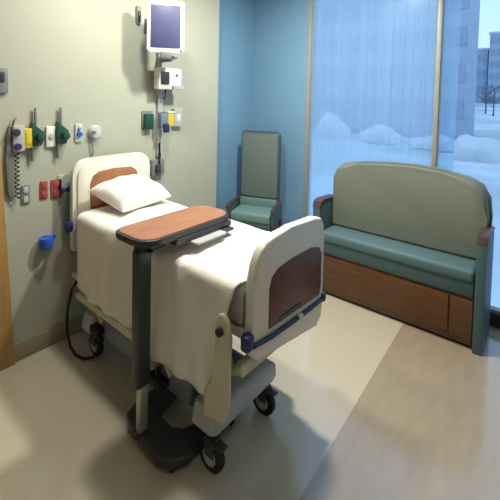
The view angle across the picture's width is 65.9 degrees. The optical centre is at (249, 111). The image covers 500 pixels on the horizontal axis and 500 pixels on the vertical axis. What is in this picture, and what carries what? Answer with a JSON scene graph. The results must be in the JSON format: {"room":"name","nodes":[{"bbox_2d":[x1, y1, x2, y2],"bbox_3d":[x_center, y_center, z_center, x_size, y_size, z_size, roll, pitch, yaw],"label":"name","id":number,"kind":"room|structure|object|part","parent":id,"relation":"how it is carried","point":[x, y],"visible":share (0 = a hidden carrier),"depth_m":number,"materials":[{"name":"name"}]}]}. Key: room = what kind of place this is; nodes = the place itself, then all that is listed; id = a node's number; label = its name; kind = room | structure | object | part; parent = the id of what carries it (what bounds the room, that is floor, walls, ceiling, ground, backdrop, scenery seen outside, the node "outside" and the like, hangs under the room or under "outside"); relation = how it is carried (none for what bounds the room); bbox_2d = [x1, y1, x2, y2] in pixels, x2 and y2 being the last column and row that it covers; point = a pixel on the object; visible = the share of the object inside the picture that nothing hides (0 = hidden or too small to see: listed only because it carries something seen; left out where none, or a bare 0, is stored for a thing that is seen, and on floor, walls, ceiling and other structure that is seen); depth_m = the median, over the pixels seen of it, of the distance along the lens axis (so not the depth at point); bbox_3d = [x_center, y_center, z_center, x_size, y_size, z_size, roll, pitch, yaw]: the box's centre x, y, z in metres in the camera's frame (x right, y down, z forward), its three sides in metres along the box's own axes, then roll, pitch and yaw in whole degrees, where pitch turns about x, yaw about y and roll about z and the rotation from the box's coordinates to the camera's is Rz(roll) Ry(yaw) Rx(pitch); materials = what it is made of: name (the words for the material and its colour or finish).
{"room":"hospital room","nodes":[
{"label":"hospital room","id":0,"kind":"room"},
{"bbox_2d":[0,0,219,343],"bbox_3d":[-2.048,0.119,2.934,0.280,3.750,4.900,3,4,39],"label":"wall","id":1,"kind":"structure","parent":0,"point":[91,60],"depth_m":3.38,"materials":[{"name":"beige paint"}]},
{"bbox_2d":[0,68,7,92],"bbox_3d":[-1.869,-0.235,2.886,0.033,0.190,0.100,3,4,39],"label":"wall thermostat","id":2,"kind":"object","parent":1,"relation":"attached to","point":[3,71],"visible":1,"depth_m":2.89,"materials":[{"name":"grey plastic"}]},
{"bbox_2d":[0,150,14,370],"bbox_3d":[-2.122,0.909,2.610,0.085,2.200,0.965,3,4,39],"label":"door","id":3,"kind":"structure","parent":1,"relation":"in","point":[7,355],"depth_m":2.96,"materials":[{"name":"brown wood"}]},
{"bbox_2d":[5,117,16,197],"bbox_3d":[-1.837,0.356,2.968,0.036,0.624,0.082,3,4,39],"label":"pressure cuff","id":4,"kind":"object","parent":1,"relation":"hanging from","point":[8,145],"visible":1,"depth_m":2.95,"materials":[{"name":"grey plastic"}]},
{"bbox_2d":[11,125,24,198],"bbox_3d":[-1.798,0.395,2.990,0.074,0.574,0.093,3,4,39],"label":"pressure gauge","id":5,"kind":"object","parent":1,"relation":"attached to","point":[17,132],"visible":1,"depth_m":2.97,"materials":[{"name":"grey plastic"}]},
{"bbox_3d":[-1.806,0.497,2.991,0.038,0.368,0.038,3,4,39],"label":"coiled cord","id":6,"kind":"part","parent":5,"relation":"part of","materials":[{"name":"black plastic"}]},
{"bbox_3d":[-1.800,0.207,2.992,0.050,0.200,0.083,3,4,39],"label":"plate","id":7,"kind":"part","parent":5,"relation":"part of","materials":[{"name":"white plastic"}]},
{"bbox_2d":[21,185,29,204],"bbox_3d":[-1.786,0.659,3.067,0.020,0.150,0.064,3,4,39],"label":"power outlet","id":8,"kind":"object","parent":1,"relation":"attached to","point":[25,189],"visible":1,"depth_m":3.06,"materials":[{"name":"grey plastic"}]},
{"bbox_2d":[24,128,32,147],"bbox_3d":[-1.758,0.208,3.041,0.054,0.155,0.067,3,4,39],"label":"box","id":9,"kind":"object","parent":1,"relation":"attached to","point":[28,131],"depth_m":3.02,"materials":[{"name":"plastic"}]},
{"bbox_2d":[29,107,45,160],"bbox_3d":[-1.694,0.180,3.081,0.100,0.430,0.110,3,4,39],"label":"oxygen flowmeter","id":10,"kind":"object","parent":1,"relation":"attached to","point":[38,136],"visible":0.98,"depth_m":3.07,"materials":[{"name":"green plastic"}]},
{"bbox_3d":[-1.668,0.206,3.076,0.050,0.068,0.068,3,4,39],"label":"knob","id":11,"kind":"part","parent":10,"relation":"part of","materials":[{"name":"green plastic"}]},
{"bbox_2d":[40,181,47,199],"bbox_3d":[-1.698,0.646,3.176,0.020,0.150,0.060,3,4,39],"label":"outlet","id":12,"kind":"object","parent":1,"relation":"attached to","point":[43,184],"visible":1,"depth_m":3.17,"materials":[{"name":"red plastic"}]},
{"bbox_2d":[39,233,55,250],"bbox_3d":[-1.665,1.071,3.177,0.110,0.123,0.133,3,4,39],"label":"cup","id":13,"kind":"object","parent":1,"relation":"attached to","point":[46,242],"visible":1,"depth_m":3.14,"materials":[{"name":"plastic"}]},
{"bbox_2d":[14,313,83,362],"bbox_3d":[-1.158,1.893,3.941,0.012,0.150,2.300,3,4,39],"label":"baseboard","id":14,"kind":"structure","parent":1,"relation":"attached to","point":[36,343],"depth_m":3.24,"materials":[{"name":"plastic"}]},
{"bbox_2d":[45,126,55,146],"bbox_3d":[-1.646,0.206,3.191,0.039,0.170,0.080,3,4,39],"label":"outlet plate","id":15,"kind":"object","parent":1,"relation":"attached to","point":[50,140],"visible":1,"depth_m":3.18,"materials":[{"name":"white plastic"}]},
{"bbox_2d":[51,179,60,198],"bbox_3d":[-1.635,0.649,3.254,0.020,0.160,0.086,3,4,39],"label":"outlet","id":16,"kind":"object","parent":1,"relation":"attached to","point":[55,193],"visible":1,"depth_m":3.24,"materials":[{"name":"red plastic"}]},
{"bbox_2d":[54,181,59,186],"bbox_3d":[-1.629,0.609,3.248,0.007,0.051,0.047,3,4,39],"label":"socket","id":17,"kind":"object","parent":16,"relation":"attached to","point":[56,183],"depth_m":3.24,"materials":[{"name":"red plastic"}]},
{"bbox_2d":[54,190,59,196],"bbox_3d":[-1.631,0.689,3.252,0.007,0.051,0.047,3,4,39],"label":"socket","id":18,"kind":"object","parent":16,"relation":"attached to","point":[56,192],"depth_m":3.25,"materials":[{"name":"red plastic"}]},
{"bbox_2d":[55,107,69,157],"bbox_3d":[-1.569,0.175,3.237,0.100,0.430,0.110,3,4,39],"label":"oxygen flowmeter","id":19,"kind":"object","parent":1,"relation":"attached to","point":[62,134],"visible":0.99,"depth_m":3.22,"materials":[{"name":"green plastic"}]},
{"bbox_3d":[-1.542,0.201,3.232,0.050,0.068,0.068,3,4,39],"label":"knob","id":20,"kind":"part","parent":19,"relation":"part of","materials":[{"name":"green plastic"}]},
{"bbox_2d":[58,174,69,216],"bbox_3d":[-1.572,0.719,3.301,0.066,0.361,0.121,3,4,39],"label":"socket plate","id":21,"kind":"object","parent":1,"relation":"attached to","point":[64,190],"visible":0.63,"depth_m":3.30,"materials":[{"name":"grey plastic"}]},
{"bbox_3d":[-1.592,0.637,3.311,0.014,0.200,0.115,3,4,39],"label":"plate","id":22,"kind":"part","parent":21,"relation":"part of","materials":[{"name":"grey ceramic"}]},
{"bbox_2d":[63,219,69,234],"bbox_3d":[-1.565,0.996,3.349,0.042,0.120,0.100,3,4,39],"label":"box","id":23,"kind":"object","parent":1,"relation":"attached to","point":[64,221],"visible":0.34,"depth_m":3.32,"materials":[{"name":"plastic"}]},
{"bbox_2d":[75,124,82,141],"bbox_3d":[-1.496,0.185,3.374,0.042,0.160,0.065,3,4,39],"label":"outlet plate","id":24,"kind":"object","parent":1,"relation":"attached to","point":[78,127],"visible":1,"depth_m":3.36,"materials":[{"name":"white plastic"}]},
{"bbox_2d":[88,125,101,156],"bbox_3d":[-1.394,0.282,3.485,0.072,0.323,0.124,3,4,39],"label":"suction regulator","id":25,"kind":"object","parent":1,"relation":"attached to","point":[95,131],"visible":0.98,"depth_m":3.46,"materials":[{"name":"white plastic"}]},
{"bbox_2d":[135,6,140,23],"bbox_3d":[-1.093,-0.952,3.783,0.050,0.170,0.044,3,4,39],"label":"holder","id":26,"kind":"object","parent":1,"relation":"attached to","point":[138,8],"visible":1,"depth_m":3.77,"materials":[{"name":"grey plastic"}]},
{"bbox_2d":[141,111,153,129],"bbox_3d":[-1.036,0.084,3.923,0.060,0.190,0.130,3,4,39],"label":"holder","id":27,"kind":"object","parent":1,"relation":"attached to","point":[147,117],"visible":1,"depth_m":3.89,"materials":[{"name":"green plastic"}]},
{"bbox_2d":[150,143,163,175],"bbox_3d":[-0.964,0.496,4.031,0.075,0.340,0.160,3,4,39],"label":"cable box","id":28,"kind":"object","parent":1,"relation":"attached to","point":[156,165],"visible":0.95,"depth_m":4.01,"materials":[{"name":"grey plastic"}]},
{"bbox_2d":[156,52,176,156],"bbox_3d":[-0.841,-0.081,3.907,0.154,1.130,0.373,0,3,-24],"label":"rail","id":29,"kind":"object","parent":1,"relation":"attached to","point":[159,92],"visible":0.44,"depth_m":4.02,"materials":[{"name":"grey metal"}]},
{"bbox_2d":[158,113,168,131],"bbox_3d":[-0.888,0.114,3.987,0.088,0.190,0.095,3,4,39],"label":"wall holder","id":30,"kind":"object","parent":29,"relation":"attached to","point":[162,118],"visible":1,"depth_m":3.96,"materials":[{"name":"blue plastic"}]},
{"bbox_2d":[144,0,184,58],"bbox_3d":[-0.821,-0.781,3.694,0.370,0.550,0.110,0,3,-15],"label":"patient monitor","id":31,"kind":"object","parent":29,"relation":"attached to","point":[164,23],"visible":1,"depth_m":3.65,"materials":[{"name":"white plastic"}]},
{"bbox_3d":[-0.816,-0.530,3.870,0.149,0.072,0.339,0,3,-21],"label":"swing arm","id":32,"kind":"part","parent":29,"relation":"part of","materials":[{"name":"grey plastic"}]},
{"bbox_2d":[154,67,183,99],"bbox_3d":[-0.839,-0.288,4.003,0.108,0.326,0.320,3,4,39],"label":"module","id":33,"kind":"object","parent":29,"relation":"attached to","point":[164,78],"visible":1,"depth_m":3.94,"materials":[{"name":"white plastic"}]},
{"bbox_2d":[172,85,183,89],"bbox_3d":[-0.771,-0.255,4.059,0.070,0.045,0.150,3,4,39],"label":"tray","id":34,"kind":"object","parent":33,"relation":"on","point":[174,87],"depth_m":4.03,"materials":[{"name":"white plastic"}]},
{"bbox_2d":[164,111,173,125],"bbox_3d":[-0.866,0.073,4.122,0.075,0.160,0.085,3,4,39],"label":"wall box","id":35,"kind":"object","parent":1,"relation":"attached to","point":[170,113],"visible":0.78,"depth_m":4.10,"materials":[{"name":"plastic"}]},
{"bbox_2d":[172,108,182,126],"bbox_3d":[-0.797,0.060,4.224,0.053,0.200,0.120,3,4,39],"label":"wall box","id":36,"kind":"object","parent":1,"relation":"attached to","point":[178,112],"visible":0.98,"depth_m":4.20,"materials":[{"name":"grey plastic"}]},
{"bbox_2d":[216,0,254,211],"bbox_3d":[-0.293,0.049,5.212,0.150,3.750,0.850,3,4,39],"label":"wall","id":37,"kind":"structure","parent":0,"point":[236,17],"depth_m":5.16,"materials":[{"name":"blue paint"}]},
{"bbox_2d":[0,290,499,499],"bbox_3d":[0.171,2.154,1.732,5.430,0.100,6.020,3,4,39],"label":"floor","id":38,"kind":"structure","parent":0,"point":[371,405],"depth_m":2.54,"materials":[{"name":"plastic"}]},
{"bbox_2d":[115,205,234,472],"bbox_3d":[-0.410,1.393,2.557,0.582,1.314,0.790,3,4,39],"label":"table","id":39,"kind":"object","parent":38,"relation":"on","point":[170,448],"visible":0.89,"depth_m":2.34,"materials":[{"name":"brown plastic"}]},
{"bbox_2d":[169,219,233,245],"bbox_3d":[-0.381,0.799,2.625,0.325,0.051,0.520,3,4,39],"label":"tray","id":40,"kind":"object","parent":39,"relation":"on","point":[204,234],"depth_m":2.52,"materials":[{"name":"grey plastic"}]},
{"bbox_2d":[188,229,225,244],"bbox_3d":[-0.362,0.819,2.610,0.315,0.014,0.280,3,4,39],"label":"tray","id":41,"kind":"object","parent":39,"relation":"on","point":[212,234],"depth_m":2.52,"materials":[{"name":"white plastic"}]},
{"bbox_2d":[64,152,325,473],"bbox_3d":[-0.518,1.237,2.929,2.043,1.585,0.958,4,4,40],"label":"hospital bed","id":42,"kind":"object","parent":38,"relation":"on","point":[285,296],"visible":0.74,"depth_m":2.33,"materials":[{"name":"beige plastic"}]},
{"bbox_3d":[-1.265,0.790,3.558,0.050,0.785,0.770,4,4,40],"label":"headboard","id":43,"kind":"part","parent":42,"relation":"part of","materials":[{"name":"beige plastic"}]},
{"bbox_3d":[-1.240,0.782,3.537,0.017,0.685,0.690,4,4,40],"label":"raised frame","id":44,"kind":"part","parent":42,"relation":"part of","materials":[{"name":"beige plastic"}]},
{"bbox_3d":[-0.921,1.526,2.737,1.330,0.060,0.025,4,4,40],"label":"lowered head rail","id":45,"kind":"part","parent":42,"relation":"part of","materials":[{"name":"beige plastic"}]},
{"bbox_3d":[-0.754,1.380,2.651,1.905,0.168,0.067,4,4,40],"label":"frame rail","id":46,"kind":"part","parent":42,"relation":"part of","materials":[{"name":"beige plastic"}]},
{"bbox_2d":[76,205,245,324],"bbox_3d":[-0.522,0.997,2.925,1.850,0.231,0.730,4,4,40],"label":"mattress","id":47,"kind":"object","parent":42,"relation":"on","point":[236,311],"visible":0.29,"depth_m":2.07,"materials":[{"name":"fabric"}]},
{"bbox_2d":[76,200,269,394],"bbox_3d":[-0.490,1.195,2.904,1.768,0.706,0.922,4,4,40],"label":"bedspread","id":48,"kind":"object","parent":47,"relation":"on","point":[191,284],"visible":0.52,"depth_m":2.42,"materials":[{"name":"white fabric"}]},
{"bbox_2d":[88,174,171,211],"bbox_3d":[-1.041,0.689,3.379,0.438,0.233,0.546,3,3,32],"label":"pillow","id":49,"kind":"object","parent":48,"relation":"on","point":[130,192],"visible":1,"depth_m":3.24,"materials":[{"name":"fabric"}]},
{"bbox_3d":[-0.606,1.788,2.953,1.380,0.080,0.500,4,4,40],"label":"frame","id":50,"kind":"part","parent":42,"relation":"part of","materials":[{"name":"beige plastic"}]},
{"bbox_3d":[-0.174,1.369,2.067,0.180,0.620,0.030,4,4,40],"label":"rail","id":51,"kind":"part","parent":42,"relation":"part of","materials":[{"name":"beige plastic"}]},
{"bbox_3d":[-0.159,1.151,2.013,0.044,0.043,0.024,4,4,40],"label":"rail knob","id":52,"kind":"part","parent":42,"relation":"part of","materials":[{"name":"black plastic"}]},
{"bbox_3d":[0.230,1.047,2.314,0.060,0.747,0.752,4,4,40],"label":"footboard","id":53,"kind":"part","parent":42,"relation":"part of","materials":[{"name":"beige plastic"}]},
{"bbox_3d":[0.305,1.241,2.340,0.028,0.043,0.044,4,4,40],"label":"latch knob","id":54,"kind":"part","parent":42,"relation":"part of","materials":[{"name":"white plastic"}]},
{"bbox_2d":[225,130,281,231],"bbox_3d":[0.064,1.104,4.871,0.622,1.690,0.470,2,3,19],"label":"armchair","id":55,"kind":"object","parent":38,"relation":"on","point":[259,206],"visible":0.78,"depth_m":4.96,"materials":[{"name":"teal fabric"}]},
{"bbox_3d":[-0.213,1.254,4.967,0.039,0.210,0.400,2,3,19],"label":"arm","id":56,"kind":"part","parent":55,"relation":"part of","materials":[{"name":"teal leather"}]},
{"bbox_3d":[0.058,1.384,4.885,0.524,0.090,0.390,2,3,19],"label":"seat frame","id":57,"kind":"part","parent":55,"relation":"part of","materials":[{"name":"teal leather"}]},
{"bbox_3d":[0.058,1.289,4.875,0.524,0.120,0.400,2,3,19],"label":"seat","id":58,"kind":"part","parent":55,"relation":"part of","materials":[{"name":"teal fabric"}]},
{"bbox_3d":[0.139,0.707,5.046,0.524,0.910,0.060,2,3,19],"label":"backrest","id":59,"kind":"part","parent":55,"relation":"part of","materials":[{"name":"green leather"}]},
{"bbox_3d":[0.330,1.275,4.782,0.039,0.210,0.400,2,3,19],"label":"arm","id":60,"kind":"part","parent":55,"relation":"part of","materials":[{"name":"teal laminate"}]},
{"bbox_2d":[313,161,494,355],"bbox_3d":[1.476,1.282,3.918,1.662,1.488,0.468,3,4,39],"label":"sofa","id":61,"kind":"object","parent":38,"relation":"on","point":[412,244],"visible":0.83,"depth_m":3.74,"materials":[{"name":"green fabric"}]},
{"bbox_3d":[0.858,1.479,4.414,0.085,1.020,0.453,3,4,39],"label":"arm","id":62,"kind":"part","parent":61,"relation":"part of","materials":[{"name":"teal laminate"}]},
{"bbox_3d":[1.278,1.769,3.837,1.260,0.345,0.020,3,4,39],"label":"drawer","id":63,"kind":"part","parent":61,"relation":"part of","materials":[{"name":"brown wood"}]},
{"bbox_2d":[324,225,475,282],"bbox_3d":[1.438,1.385,3.871,1.470,0.115,0.325,3,4,39],"label":"seat cushion","id":64,"kind":"object","parent":61,"relation":"on","point":[454,267],"depth_m":3.73,"materials":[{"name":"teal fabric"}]},
{"bbox_2d":[332,163,488,259],"bbox_3d":[1.567,0.938,3.969,1.525,0.775,0.130,3,4,39],"label":"cushion","id":65,"kind":"object","parent":61,"relation":"on","point":[442,211],"depth_m":3.84,"materials":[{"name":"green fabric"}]},
{"bbox_3d":[1.624,1.229,4.054,1.555,1.388,0.070,3,4,39],"label":"frame","id":66,"kind":"part","parent":61,"relation":"part of","materials":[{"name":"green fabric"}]},
{"bbox_3d":[1.848,1.804,3.378,0.175,0.345,0.020,3,4,39],"label":"panel","id":67,"kind":"part","parent":61,"relation":"part of","materials":[{"name":"brown wood"}]},
{"bbox_3d":[2.079,1.553,3.430,0.075,1.020,0.453,3,4,39],"label":"arm","id":68,"kind":"part","parent":61,"relation":"part of","materials":[{"name":"teal leather"}]},
{"bbox_2d":[252,0,308,231],"bbox_3d":[2.007,0.158,3.982,5.280,3.750,0.120,3,4,39],"label":"wall","id":69,"kind":"structure","parent":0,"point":[280,26],"depth_m":5.14,"materials":[{"name":"teal paint"}]},
{"bbox_2d":[303,0,445,217],"bbox_3d":[1.351,0.109,4.493,1.565,3.570,0.105,3,4,39],"label":"window","id":70,"kind":"structure","parent":69,"relation":"attached to","point":[435,55],"depth_m":4.54,"materials":[{"name":"clear glass"}]},
{"bbox_2d":[437,0,457,168],"bbox_3d":[2.014,0.150,3.937,0.154,3.460,0.022,3,4,39],"label":"shade","id":71,"kind":"object","parent":70,"relation":"attached to","point":[441,94],"depth_m":3.96,"materials":[{"name":"fabric"}]},
{"bbox_2d":[437,0,499,314],"bbox_3d":[2.812,0.198,3.317,2.189,3.570,0.105,3,4,39],"label":"window","id":72,"kind":"structure","parent":69,"relation":"attached to","point":[493,309],"depth_m":3.91,"materials":[{"name":"clear glass"}]},
{"bbox_2d":[489,312,499,328],"bbox_3d":[1.945,1.958,4.001,5.030,0.150,0.012,3,4,39],"label":"baseboard","id":73,"kind":"structure","parent":69,"relation":"attached to","point":[494,318],"depth_m":3.68,"materials":[{"name":"black"}]},
{"label":"outside","id":74,"kind":"structure","parent":0,"visible":0},
{"bbox_2d":[309,103,499,307],"bbox_3d":[40.809,-1.864,87.702,200.000,10.749,178.000,3,4,39],"label":"snowy ground","id":75,"kind":"structure","parent":74,"point":[487,125],"depth_m":31.08,"materials":[{"name":"white snow"}]},
{"bbox_2d":[315,111,350,138],"bbox_3d":[9.271,1.556,43.847,3.450,3.200,3.955,0,3,-19],"label":"snow bank","id":76,"kind":"object","parent":75,"relation":"on","point":[337,129],"visible":0.68,"depth_m":42.63,"materials":[{"name":"white snow"}]},
{"bbox_2d":[361,124,404,144],"bbox_3d":[13.745,2.252,40.322,4.276,2.014,3.514,2,3,6],"label":"snow bank","id":77,"kind":"object","parent":75,"relation":"on","point":[376,134],"visible":0.9,"depth_m":39.11,"materials":[{"name":"white snow"}]},
{"bbox_2d":[312,0,479,140],"bbox_3d":[7.604,-8.811,52.012,40.400,26.500,3.400,3,4,39],"label":"office block","id":78,"kind":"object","parent":75,"relation":"on","point":[359,18],"visible":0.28,"depth_m":43.08,"materials":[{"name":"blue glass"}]},
{"bbox_2d":[408,135,453,151],"bbox_3d":[17.332,2.800,35.987,4.396,1.464,3.388,2,3,14],"label":"snow bank","id":79,"kind":"object","parent":75,"relation":"on","point":[446,144],"visible":0.66,"depth_m":35.11,"materials":[{"name":"white snow"}]},
{"bbox_2d":[453,134,499,163],"bbox_3d":[18.501,2.983,31.375,3.575,2.196,2.471,3,4,39],"label":"snow bank","id":80,"kind":"object","parent":75,"relation":"on","point":[486,150],"visible":0.91,"depth_m":30.63,"materials":[{"name":"white snow"}]},
{"bbox_2d":[475,48,489,102],"bbox_3d":[52.006,-5.239,87.624,3.800,17.900,4.400,3,4,39],"label":"building","id":81,"kind":"structure","parent":75,"relation":"on","point":[483,53],"depth_m":85.45,"materials":[{"name":"blue concrete"}]},
{"bbox_2d":[476,83,492,113],"bbox_3d":[39.903,-2.422,65.201,2.877,5.595,2.884,1,3,-15],"label":"bare tree","id":82,"kind":"object","parent":75,"relation":"on","point":[478,95],"visible":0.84,"depth_m":65.28,"materials":[{"name":"brown plant"}]},
{"bbox_2d":[484,83,499,115],"bbox_3d":[38.674,-1.986,61.060,2.781,5.532,2.592,2,3,7],"label":"bare tree","id":83,"kind":"object","parent":75,"relation":"on","point":[493,89],"visible":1,"depth_m":61.13,"materials":[{"name":"brown plant"}]},
{"bbox_2d":[487,31,499,103],"bbox_3d":[53.818,-6.555,83.551,3.800,21.000,4.400,3,4,39],"label":"tower block","id":84,"kind":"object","parent":75,"relation":"on","point":[494,51],"visible":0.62,"depth_m":82.16,"materials":[{"name":"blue concrete"}]}
]}

